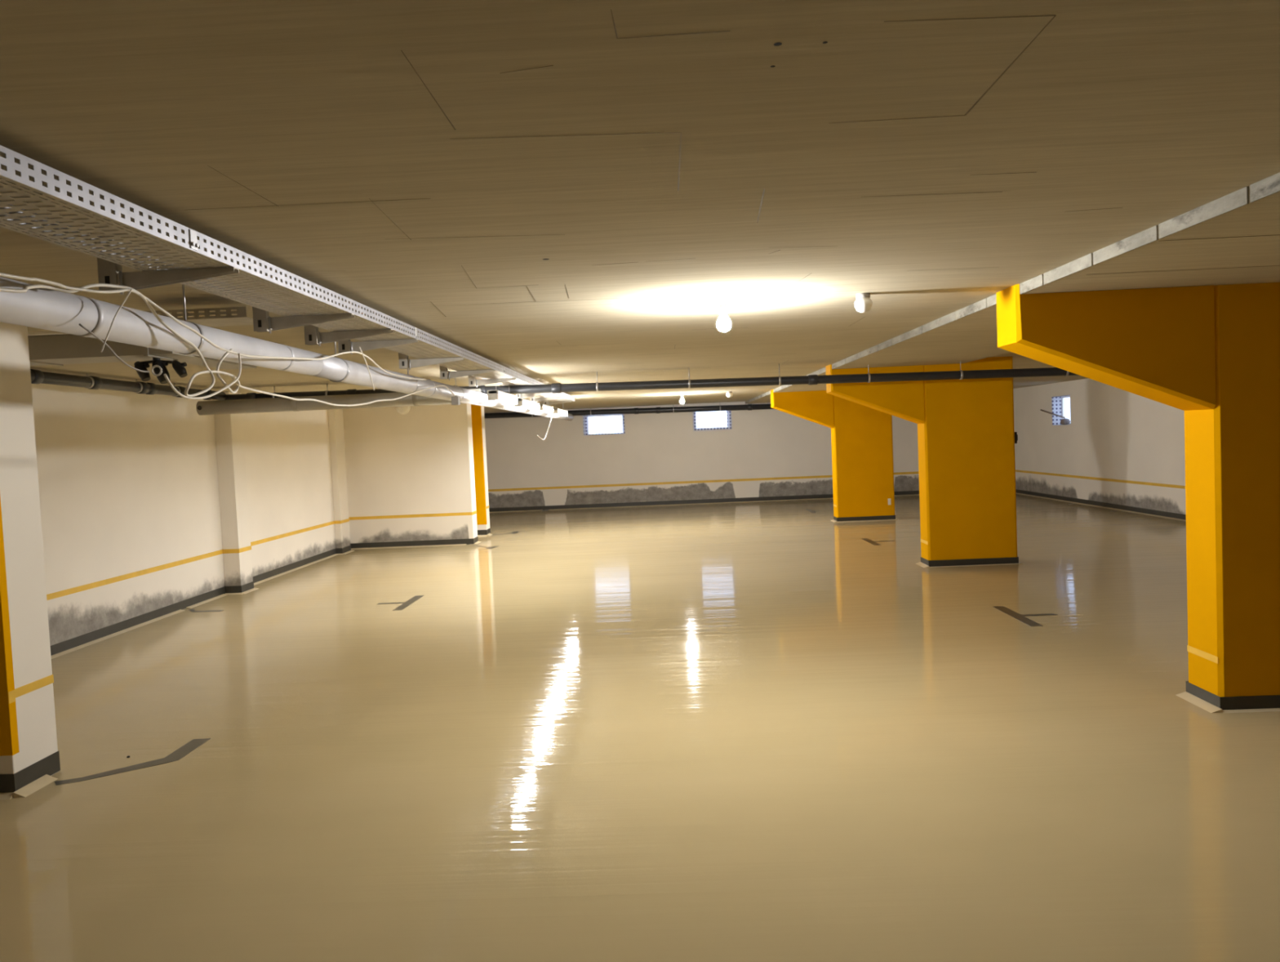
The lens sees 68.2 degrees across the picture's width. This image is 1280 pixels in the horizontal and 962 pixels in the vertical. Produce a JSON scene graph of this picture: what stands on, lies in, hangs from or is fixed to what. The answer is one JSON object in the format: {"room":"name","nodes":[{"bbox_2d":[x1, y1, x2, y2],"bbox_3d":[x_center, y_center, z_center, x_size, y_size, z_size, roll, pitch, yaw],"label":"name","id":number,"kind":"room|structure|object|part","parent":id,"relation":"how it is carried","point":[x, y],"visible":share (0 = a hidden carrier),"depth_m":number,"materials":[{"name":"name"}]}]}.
{"room":"parking garage","nodes":[
{"label":"parking garage","id":0,"kind":"room"},
{"bbox_2d":[31,382,350,645],"bbox_3d":[-4.936,0.299,7.626,0.443,2.324,28.955,-2,3,2],"label":"wall","id":1,"kind":"structure","parent":0,"point":[148,503],"depth_m":9.70,"materials":[{"name":"paint"}]},
{"bbox_2d":[50,545,355,658],"bbox_3d":[-4.738,1.406,7.673,0.245,0.094,28.955,-2,3,2],"label":"baseboard","id":2,"kind":"structure","parent":1,"relation":"attached to","point":[70,645],"depth_m":9.80,"materials":[{"name":"grey paint"}]},
{"bbox_2d":[342,403,477,544],"bbox_3d":[-3.714,-0.109,15.338,2.003,2.324,0.343,-2,3,2],"label":"wall","id":3,"kind":"structure","parent":0,"point":[410,475],"depth_m":15.17,"materials":[{"name":"paint"}]},
{"bbox_2d":[395,405,410,413],"bbox_3d":[-3.787,-1.179,15.078,0.230,0.230,0.080,-2,3,2],"label":"dome lamp","id":4,"kind":"object","parent":3,"relation":"attached to","point":[402,410],"visible":0.59,"depth_m":15.06,"materials":[{"name":"white glass"}]},
{"bbox_2d":[350,536,481,549],"bbox_3d":[-3.640,1.004,15.373,2.055,0.094,0.415,-2,3,2],"label":"baseboard","id":5,"kind":"structure","parent":3,"relation":"attached to","point":[473,540],"depth_m":15.22,"materials":[{"name":"grey paint"}]},
{"bbox_2d":[0,493,1279,961],"bbox_3d":[1.644,1.311,7.509,13.610,0.252,29.555,-2,3,2],"label":"floor","id":6,"kind":"structure","parent":0,"point":[755,731],"depth_m":4.68,"materials":[{"name":"paint"}]},
{"bbox_2d":[0,321,60,799],"bbox_3d":[-3.531,0.375,4.675,1.063,2.323,0.380,-2,3,2],"label":"concrete column","id":7,"kind":"structure","parent":6,"relation":"on","point":[29,753],"depth_m":4.68,"materials":[{"name":"paint"}]},
{"bbox_2d":[471,404,493,536],"bbox_3d":[-3.183,-0.189,16.591,1.063,2.323,0.380,-2,3,2],"label":"concrete column","id":8,"kind":"structure","parent":6,"relation":"on","point":[477,411],"depth_m":16.45,"materials":[{"name":"paint"}]},
{"bbox_2d":[770,389,897,522],"bbox_3d":[3.366,-0.461,16.391,2.088,2.323,0.393,-2,3,2],"label":"concrete pillar","id":9,"kind":"structure","parent":6,"relation":"on","point":[862,439],"depth_m":16.22,"materials":[{"name":"yellow paint"}]},
{"bbox_2d":[826,355,1024,567],"bbox_3d":[3.225,-0.195,10.759,2.088,2.323,0.393,-2,3,2],"label":"concrete pillar","id":10,"kind":"structure","parent":6,"relation":"on","point":[966,462],"depth_m":10.58,"materials":[{"name":"yellow paint"}]},
{"bbox_2d":[1014,431,1017,443],"bbox_3d":[4.228,-0.489,10.696,0.070,0.130,0.100,-2,3,2],"label":"box","id":11,"kind":"object","parent":10,"relation":"attached to","point":[1015,433],"visible":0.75,"depth_m":10.65,"materials":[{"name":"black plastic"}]},
{"bbox_2d":[995,282,1279,712],"bbox_3d":[3.085,0.068,5.182,2.088,2.323,0.393,-2,3,2],"label":"concrete pillar","id":12,"kind":"structure","parent":6,"relation":"on","point":[1211,353],"depth_m":5.01,"materials":[{"name":"yellow paint"}]},
{"bbox_2d":[0,0,1279,413],"bbox_3d":[1.531,-1.317,7.388,13.610,0.482,29.555,-2,3,2],"label":"ceiling","id":13,"kind":"structure","parent":0,"point":[548,192],"depth_m":2.48,"materials":[{"name":"concrete"}]},
{"bbox_2d":[27,330,67,335],"bbox_3d":[-3.086,-0.793,5.042,0.870,0.017,0.030,-2,3,2],"label":"cable conduit","id":14,"kind":"object","parent":13,"relation":"attached to","point":[42,332],"visible":0.22,"depth_m":5.03,"materials":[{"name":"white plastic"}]},
{"bbox_2d":[30,368,226,399],"bbox_3d":[-4.580,-0.817,7.757,0.109,0.138,4.941,-2,3,2],"label":"drain pipe","id":15,"kind":"object","parent":13,"relation":"hanging from","point":[37,376],"visible":0.84,"depth_m":8.11,"materials":[{"name":"grey plastic"}]},
{"bbox_2d":[27,333,256,369],"bbox_3d":[-3.543,-0.787,6.258,1.850,0.142,1.806,-2,3,2],"label":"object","id":16,"kind":"object","parent":13,"relation":"attached to","point":[53,349],"visible":0.45,"depth_m":5.36,"materials":[{"name":"grey metal"}]},
{"bbox_2d":[133,357,187,383],"bbox_3d":[-2.785,-0.641,5.494,0.316,0.157,0.084,-2,3,2],"label":"fitting","id":17,"kind":"object","parent":16,"relation":"hanging from","point":[180,368],"visible":0.88,"depth_m":5.48,"materials":[{"name":"plastic"}]},
{"bbox_2d":[96,239,239,294],"bbox_3d":[-1.574,-0.713,3.147,0.465,0.177,0.090,-2,3,2],"label":"bracket","id":18,"kind":"object","parent":13,"relation":"attached to","point":[108,272],"visible":0.61,"depth_m":3.13,"materials":[{"name":"metal"}]},
{"bbox_3d":[-1.767,-0.712,3.152,0.080,0.164,0.090,-2,3,2],"label":"post","id":19,"kind":"part","parent":18,"relation":"part of","materials":[{"name":"grey metal"}]},
{"bbox_2d":[100,288,132,352],"bbox_3d":[-1.657,-0.511,2.996,0.005,0.224,0.196,-2,3,2],"label":"cable tie","id":20,"kind":"object","parent":18,"relation":"hanging from","point":[131,290],"visible":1,"depth_m":2.98,"materials":[{"name":"white plastic"}]},
{"bbox_2d":[0,283,239,396],"bbox_3d":[-1.679,-0.462,3.027,0.034,0.347,1.752,-2,3,2],"label":"loose cable","id":21,"kind":"object","parent":18,"relation":"hanging from","point":[25,288],"visible":0.98,"depth_m":3.38,"materials":[{"name":"white plastic"}]},
{"bbox_2d":[222,373,455,406],"bbox_3d":[-1.607,-0.562,5.851,0.010,0.247,4.197,-2,3,2],"label":"loose cable","id":22,"kind":"object","parent":21,"relation":"hanging from","point":[233,379],"visible":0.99,"depth_m":4.86,"materials":[{"name":"white plastic"}]},
{"bbox_2d":[451,395,460,404],"bbox_3d":[-1.555,-0.682,7.978,0.060,0.080,0.070,-2,3,2],"label":"junction box","id":23,"kind":"object","parent":22,"relation":"hanging from","point":[455,400],"visible":1,"depth_m":7.94,"materials":[{"name":"grey plastic"}]},
{"bbox_3d":[-1.535,-0.671,3.148,0.390,0.056,0.036,-2,3,2],"label":"arm","id":24,"kind":"part","parent":18,"relation":"part of"},
{"bbox_2d":[0,276,573,420],"bbox_3d":[-1.660,-0.876,8.462,0.142,0.336,20.900,-2,3,2],"label":"pipe","id":25,"kind":"object","parent":13,"relation":"hanging from","point":[45,308],"visible":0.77,"depth_m":3.62,"materials":[{"name":"silver metal"}]},
{"bbox_2d":[78,323,149,372],"bbox_3d":[-1.697,-0.425,3.065,0.006,0.125,0.374,-2,3,2],"label":"loose cable","id":26,"kind":"object","parent":25,"relation":"hanging from","point":[79,324],"visible":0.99,"depth_m":3.04,"materials":[{"name":"grey plastic"}]},
{"bbox_2d":[151,364,162,376],"bbox_3d":[-1.670,-0.381,3.267,0.039,0.039,0.007,-2,3,2],"label":"ring","id":27,"kind":"object","parent":26,"relation":"hanging from","point":[154,366],"visible":1,"depth_m":3.26,"materials":[{"name":"white plastic"}]},
{"bbox_2d":[164,353,241,399],"bbox_3d":[-1.633,-0.404,3.558,0.009,0.204,0.599,-2,3,2],"label":"loose cable","id":28,"kind":"object","parent":27,"relation":"hanging from","point":[173,388],"visible":1,"depth_m":3.56,"materials":[{"name":"white plastic"}]},
{"bbox_3d":[-1.782,-0.721,3.696,0.008,0.196,0.007,-2,3,2],"label":"hanger rod","id":29,"kind":"part","parent":25,"relation":"part of","materials":[{"name":"metal"}]},
{"bbox_2d":[195,388,481,414],"bbox_3d":[-3.198,-0.839,10.055,3.020,0.156,0.156,-2,3,2],"label":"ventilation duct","id":30,"kind":"object","parent":25,"relation":"attached to","point":[270,404],"visible":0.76,"depth_m":10.00,"materials":[{"name":"grey metal"}]},
{"bbox_2d":[0,145,574,401],"bbox_3d":[-1.384,-0.950,7.686,0.321,0.065,15.030,-2,3,2],"label":"cable tray","id":31,"kind":"object","parent":13,"relation":"attached to","point":[108,253],"visible":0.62,"depth_m":2.92,"materials":[{"name":"metal"}]},
{"bbox_3d":[-1.349,-0.729,2.864,0.009,0.056,0.040,-2,3,2],"label":"splice plate","id":32,"kind":"part","parent":31,"relation":"part of","materials":[{"name":"metal"}]},
{"bbox_3d":[-1.284,-0.852,5.460,0.009,0.056,0.040,-2,3,2],"label":"splice plate","id":33,"kind":"part","parent":31,"relation":"part of","materials":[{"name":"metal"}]},
{"bbox_2d":[487,382,517,404],"bbox_3d":[-1.381,-0.897,9.546,0.104,0.210,1.180,-2,3,2],"label":"lamp","id":34,"kind":"object","parent":31,"relation":"hanging from","point":[496,395],"visible":1,"depth_m":9.28,"materials":[{"name":"white plastic"}]},
{"bbox_2d":[459,397,490,404],"bbox_3d":[-1.513,-0.731,8.481,0.069,0.060,0.953,-2,3,9],"label":"loose cable","id":35,"kind":"object","parent":34,"relation":"hanging from","point":[490,397],"visible":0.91,"depth_m":8.66,"materials":[{"name":"white plastic"}]},
{"bbox_2d":[494,394,516,404],"bbox_3d":[-1.378,-0.821,9.549,0.100,0.055,1.150,-2,3,2],"label":"diffuser","id":36,"kind":"object","parent":34,"relation":"attached to","point":[508,398],"depth_m":9.53,"materials":[{"name":"white plastic"}]},
{"bbox_2d":[513,393,539,409],"bbox_3d":[-1.389,-0.996,11.654,0.104,0.205,1.500,-2,3,2],"label":"lamp","id":37,"kind":"object","parent":31,"relation":"hanging from","point":[522,402],"visible":0.83,"depth_m":11.41,"materials":[{"name":"white plastic"}]},
{"bbox_2d":[521,401,539,409],"bbox_3d":[-1.386,-0.923,11.658,0.100,0.055,1.470,-2,3,2],"label":"diffuser","id":38,"kind":"object","parent":37,"relation":"attached to","point":[531,405],"depth_m":11.72,"materials":[{"name":"white plastic"}]},
{"bbox_2d":[535,396,553,413],"bbox_3d":[-1.363,-1.085,13.502,0.104,0.200,1.200,-2,3,2],"label":"lamp","id":39,"kind":"object","parent":31,"relation":"hanging from","point":[543,407],"visible":0.8,"depth_m":13.33,"materials":[{"name":"white plastic"}]},
{"bbox_2d":[541,406,552,413],"bbox_3d":[-1.359,-1.015,13.505,0.100,0.055,1.170,-2,3,2],"label":"diffuser","id":40,"kind":"object","parent":39,"relation":"attached to","point":[547,409],"depth_m":13.54,"materials":[{"name":"white plastic"}]},
{"bbox_2d":[246,293,354,333],"bbox_3d":[-1.545,-0.769,4.329,0.465,0.177,0.090,-2,3,2],"label":"bracket","id":41,"kind":"object","parent":13,"relation":"attached to","point":[262,322],"visible":0.84,"depth_m":4.31,"materials":[{"name":"metal"}]},
{"bbox_2d":[145,306,253,326],"bbox_3d":[-2.025,-0.765,4.436,0.480,0.048,0.271,-2,3,2],"label":"tray","id":42,"kind":"object","parent":41,"relation":"attached to","point":[241,318],"visible":0.7,"depth_m":4.30,"materials":[{"name":"grey metal"}]},
{"bbox_3d":[-1.737,-0.767,4.333,0.080,0.164,0.090,-2,3,2],"label":"post","id":43,"kind":"part","parent":41,"relation":"part of","materials":[{"name":"grey metal"}]},
{"bbox_3d":[-1.505,-0.727,4.330,0.390,0.056,0.036,-2,3,2],"label":"arm","id":44,"kind":"part","parent":41,"relation":"part of"},
{"bbox_2d":[303,311,393,346],"bbox_3d":[-1.529,-0.798,4.948,0.465,0.177,0.090,-2,3,2],"label":"bracket","id":45,"kind":"object","parent":13,"relation":"attached to","point":[312,335],"visible":0.82,"depth_m":4.93,"materials":[{"name":"metal"}]},
{"bbox_3d":[-1.722,-0.797,4.953,0.080,0.164,0.090,-2,3,2],"label":"post","id":46,"kind":"part","parent":45,"relation":"part of","materials":[{"name":"grey metal"}]},
{"bbox_3d":[-1.490,-0.756,4.949,0.390,0.056,0.036,-2,3,2],"label":"arm","id":47,"kind":"part","parent":45,"relation":"part of"},
{"bbox_2d":[337,324,417,354],"bbox_3d":[-1.516,-0.822,5.457,0.465,0.177,0.090,-2,3,2],"label":"bracket","id":48,"kind":"object","parent":13,"relation":"attached to","point":[346,345],"visible":0.58,"depth_m":5.44,"materials":[{"name":"metal"}]},
{"bbox_2d":[0,272,426,379],"bbox_3d":[-1.625,-0.620,4.513,0.039,0.154,4.737,-2,3,2],"label":"loose cable","id":49,"kind":"object","parent":48,"relation":"hanging from","point":[2,274],"visible":1,"depth_m":3.32,"materials":[{"name":"white plastic"}]},
{"bbox_3d":[-1.709,-0.821,5.462,0.080,0.164,0.090,-2,3,2],"label":"post","id":50,"kind":"part","parent":48,"relation":"part of","materials":[{"name":"grey metal"}]},
{"bbox_2d":[359,346,374,390],"bbox_3d":[-1.586,-0.650,5.493,0.006,0.238,0.236,-2,3,2],"label":"cable tie","id":51,"kind":"object","parent":48,"relation":"hanging from","point":[359,346],"visible":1,"depth_m":5.51,"materials":[{"name":"white plastic"}]},
{"bbox_3d":[-1.477,-0.780,5.458,0.390,0.056,0.036,-2,3,2],"label":"arm","id":52,"kind":"part","parent":48,"relation":"part of"},
{"bbox_2d":[398,346,463,369],"bbox_3d":[-1.485,-0.881,6.705,0.465,0.177,0.090,-2,3,2],"label":"bracket","id":53,"kind":"object","parent":13,"relation":"attached to","point":[405,362],"visible":0.84,"depth_m":6.69,"materials":[{"name":"metal"}]},
{"bbox_3d":[-1.678,-0.880,6.710,0.080,0.164,0.090,-2,3,2],"label":"post","id":54,"kind":"part","parent":53,"relation":"part of","materials":[{"name":"grey metal"}]},
{"bbox_3d":[-1.446,-0.839,6.706,0.390,0.056,0.036,-2,3,2],"label":"arm","id":55,"kind":"part","parent":53,"relation":"part of"},
{"bbox_2d":[439,365,494,380],"bbox_3d":[-1.454,-0.939,7.933,0.465,0.177,0.090,-2,3,2],"label":"bracket","id":56,"kind":"object","parent":13,"relation":"attached to","point":[444,373],"visible":0.8,"depth_m":7.92,"materials":[{"name":"metal"}]},
{"bbox_3d":[-1.647,-0.938,7.938,0.080,0.164,0.090,-2,3,2],"label":"post","id":57,"kind":"part","parent":56,"relation":"part of","materials":[{"name":"grey metal"}]},
{"bbox_3d":[-1.415,-0.897,7.934,0.390,0.056,0.036,-2,3,2],"label":"arm","id":58,"kind":"part","parent":56,"relation":"part of"},
{"bbox_2d":[468,375,515,386],"bbox_3d":[-1.425,-0.994,9.092,0.465,0.177,0.090,-2,3,2],"label":"bracket","id":59,"kind":"object","parent":13,"relation":"attached to","point":[472,381],"visible":0.8,"depth_m":9.08,"materials":[{"name":"metal"}]},
{"bbox_3d":[-1.618,-0.992,9.097,0.080,0.164,0.090,-2,3,2],"label":"post","id":60,"kind":"part","parent":59,"relation":"part of","materials":[{"name":"white metal"}]},
{"bbox_3d":[-1.386,-0.952,9.093,0.390,0.056,0.036,-2,3,2],"label":"arm","id":61,"kind":"part","parent":59,"relation":"part of"},
{"bbox_2d":[515,392,551,398],"bbox_3d":[-1.353,-1.131,11.998,0.465,0.177,0.090,-2,3,2],"label":"bracket","id":62,"kind":"object","parent":13,"relation":"attached to","point":[522,395],"visible":0.51,"depth_m":11.98,"materials":[{"name":"metal"}]},
{"bbox_2d":[529,395,562,401],"bbox_3d":[-1.320,-1.192,13.296,0.465,0.177,0.090,-2,3,2],"label":"bracket","id":63,"kind":"object","parent":13,"relation":"attached to","point":[535,399],"visible":0.56,"depth_m":13.28,"materials":[{"name":"metal"}]},
{"bbox_2d":[543,400,573,404],"bbox_3d":[-1.284,-1.260,14.744,0.465,0.177,0.090,-2,3,2],"label":"bracket","id":64,"kind":"object","parent":13,"relation":"attached to","point":[545,402],"visible":0.62,"depth_m":14.73,"materials":[{"name":"metal"}]},
{"bbox_2d":[551,402,567,416],"bbox_3d":[-1.331,-1.240,15.647,0.104,0.299,1.500,-2,3,2],"label":"lamp","id":65,"kind":"object","parent":13,"relation":"hanging from","point":[557,411],"visible":0.83,"depth_m":15.40,"materials":[{"name":"white plastic"}]},
{"bbox_2d":[556,410,567,415],"bbox_3d":[-1.326,-1.120,15.653,0.100,0.055,1.470,-2,3,2],"label":"diffuser","id":66,"kind":"object","parent":65,"relation":"attached to","point":[558,412],"depth_m":15.71,"materials":[{"name":"white plastic"}]},
{"bbox_2d":[484,403,773,417],"bbox_3d":[1.243,-1.656,21.702,11.551,0.246,0.142,-2,3,2],"label":"drain pipe","id":67,"kind":"object","parent":13,"relation":"hanging from","point":[746,406],"visible":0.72,"depth_m":21.68,"materials":[{"name":"grey plastic"}]},
{"bbox_2d":[224,360,1079,399],"bbox_3d":[1.719,-1.111,10.119,12.581,0.310,0.109,-2,3,2],"label":"drain pipe","id":68,"kind":"object","parent":13,"relation":"hanging from","point":[554,388],"visible":0.71,"depth_m":10.10,"materials":[{"name":"grey plastic"}]},
{"bbox_2d":[679,393,684,403],"bbox_3d":[0.727,-1.422,16.318,0.104,0.174,0.104,-2,3,2],"label":"lamp","id":69,"kind":"object","parent":13,"relation":"attached to","point":[682,400],"visible":1,"depth_m":16.29,"materials":[{"name":"white plastic"}]},
{"bbox_3d":[0.729,-1.382,16.320,0.080,0.096,0.080,-2,3,2],"label":"bulb","id":70,"kind":"part","parent":69,"relation":"part of","materials":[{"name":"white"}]},
{"bbox_2d":[713,297,733,331],"bbox_3d":[0.451,-0.893,5.104,0.104,0.174,0.104,-2,3,2],"label":"lamp","id":71,"kind":"object","parent":13,"relation":"attached to","point":[723,322],"visible":1,"depth_m":5.08,"materials":[{"name":"white glass"}]},
{"bbox_3d":[0.453,-0.854,5.106,0.080,0.096,0.080,-2,3,2],"label":"bulb","id":72,"kind":"part","parent":71,"relation":"part of","materials":[{"name":"white glass"}]},
{"bbox_2d":[725,391,733,397],"bbox_3d":[1.545,-1.494,16.334,0.120,0.102,0.119,-2,3,2],"label":"globe lamp","id":73,"kind":"object","parent":13,"relation":"attached to","point":[729,393],"visible":1,"depth_m":16.29,"materials":[{"name":"white glass"}]},
{"bbox_2d":[853,292,872,312],"bbox_3d":[1.210,-0.962,5.122,0.096,0.102,0.095,-2,3,2],"label":"globe lamp","id":74,"kind":"object","parent":13,"relation":"attached to","point":[863,304],"visible":1,"depth_m":5.09,"materials":[{"name":"white glass"}]},
{"bbox_2d":[484,401,919,510],"bbox_3d":[1.899,-0.658,22.036,13.400,2.324,0.263,-2,3,2],"label":"wall","id":75,"kind":"structure","parent":0,"point":[766,452],"depth_m":21.95,"materials":[{"name":"paint"}]},
{"bbox_2d":[582,413,625,435],"bbox_3d":[-0.833,-1.312,22.076,0.975,0.480,0.258,-2,3,2],"label":"window","id":76,"kind":"structure","parent":75,"relation":"in","point":[585,422],"depth_m":22.16,"materials":[{"name":"white plastic"}]},
{"bbox_2d":[488,490,919,512],"bbox_3d":[1.948,0.459,21.932,12.910,0.100,0.055,-2,3,2],"label":"baseboard","id":77,"kind":"structure","parent":75,"relation":"attached to","point":[904,492],"depth_m":21.98,"materials":[{"name":"grey paint"}]},
{"bbox_2d":[692,410,732,431],"bbox_3d":[1.677,-1.417,22.009,0.900,0.480,0.258,-2,3,2],"label":"window","id":78,"kind":"structure","parent":75,"relation":"in","point":[728,412],"depth_m":22.09,"materials":[{"name":"white plastic"}]},
{"bbox_2d":[1013,377,1186,514],"bbox_3d":[8.104,-0.244,7.274,0.243,2.324,28.955,-2,3,2],"label":"wall","id":79,"kind":"structure","parent":0,"point":[1119,446],"depth_m":16.83,"materials":[{"name":"paint"}]},
{"bbox_2d":[1051,395,1071,425],"bbox_3d":[8.363,-1.382,18.512,0.238,0.580,0.860,-2,3,2],"label":"window","id":80,"kind":"structure","parent":79,"relation":"in","point":[1058,402],"depth_m":18.92,"materials":[{"name":"white plastic"}]},
{"bbox_2d":[1060,417,1070,424],"bbox_3d":[8.344,-1.164,18.540,0.202,0.126,0.196,-2,3,2],"label":"cloth bundle","id":81,"kind":"object","parent":80,"relation":"on","point":[1064,421],"visible":0.94,"depth_m":18.48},
{"bbox_2d":[1040,408,1065,418],"bbox_3d":[8.064,-1.310,18.468,0.519,0.205,0.033,-3,3,-9],"label":"wooden stick","id":82,"kind":"object","parent":81,"relation":"on","point":[1041,409],"visible":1,"depth_m":18.45,"materials":[{"name":"brown wood"}]},
{"bbox_3d":[8.462,-1.387,18.509,0.040,0.580,0.860,-2,3,2],"label":"frame","id":83,"kind":"part","parent":80,"relation":"part of","materials":[{"name":"white plastic"}]},
{"bbox_2d":[1015,488,1186,520],"bbox_3d":[8.007,0.877,7.329,0.055,0.090,28.955,-2,3,2],"label":"baseboard","id":84,"kind":"structure","parent":79,"relation":"attached to","point":[1181,517],"depth_m":16.66,"materials":[{"name":"grey paint"}]}
]}

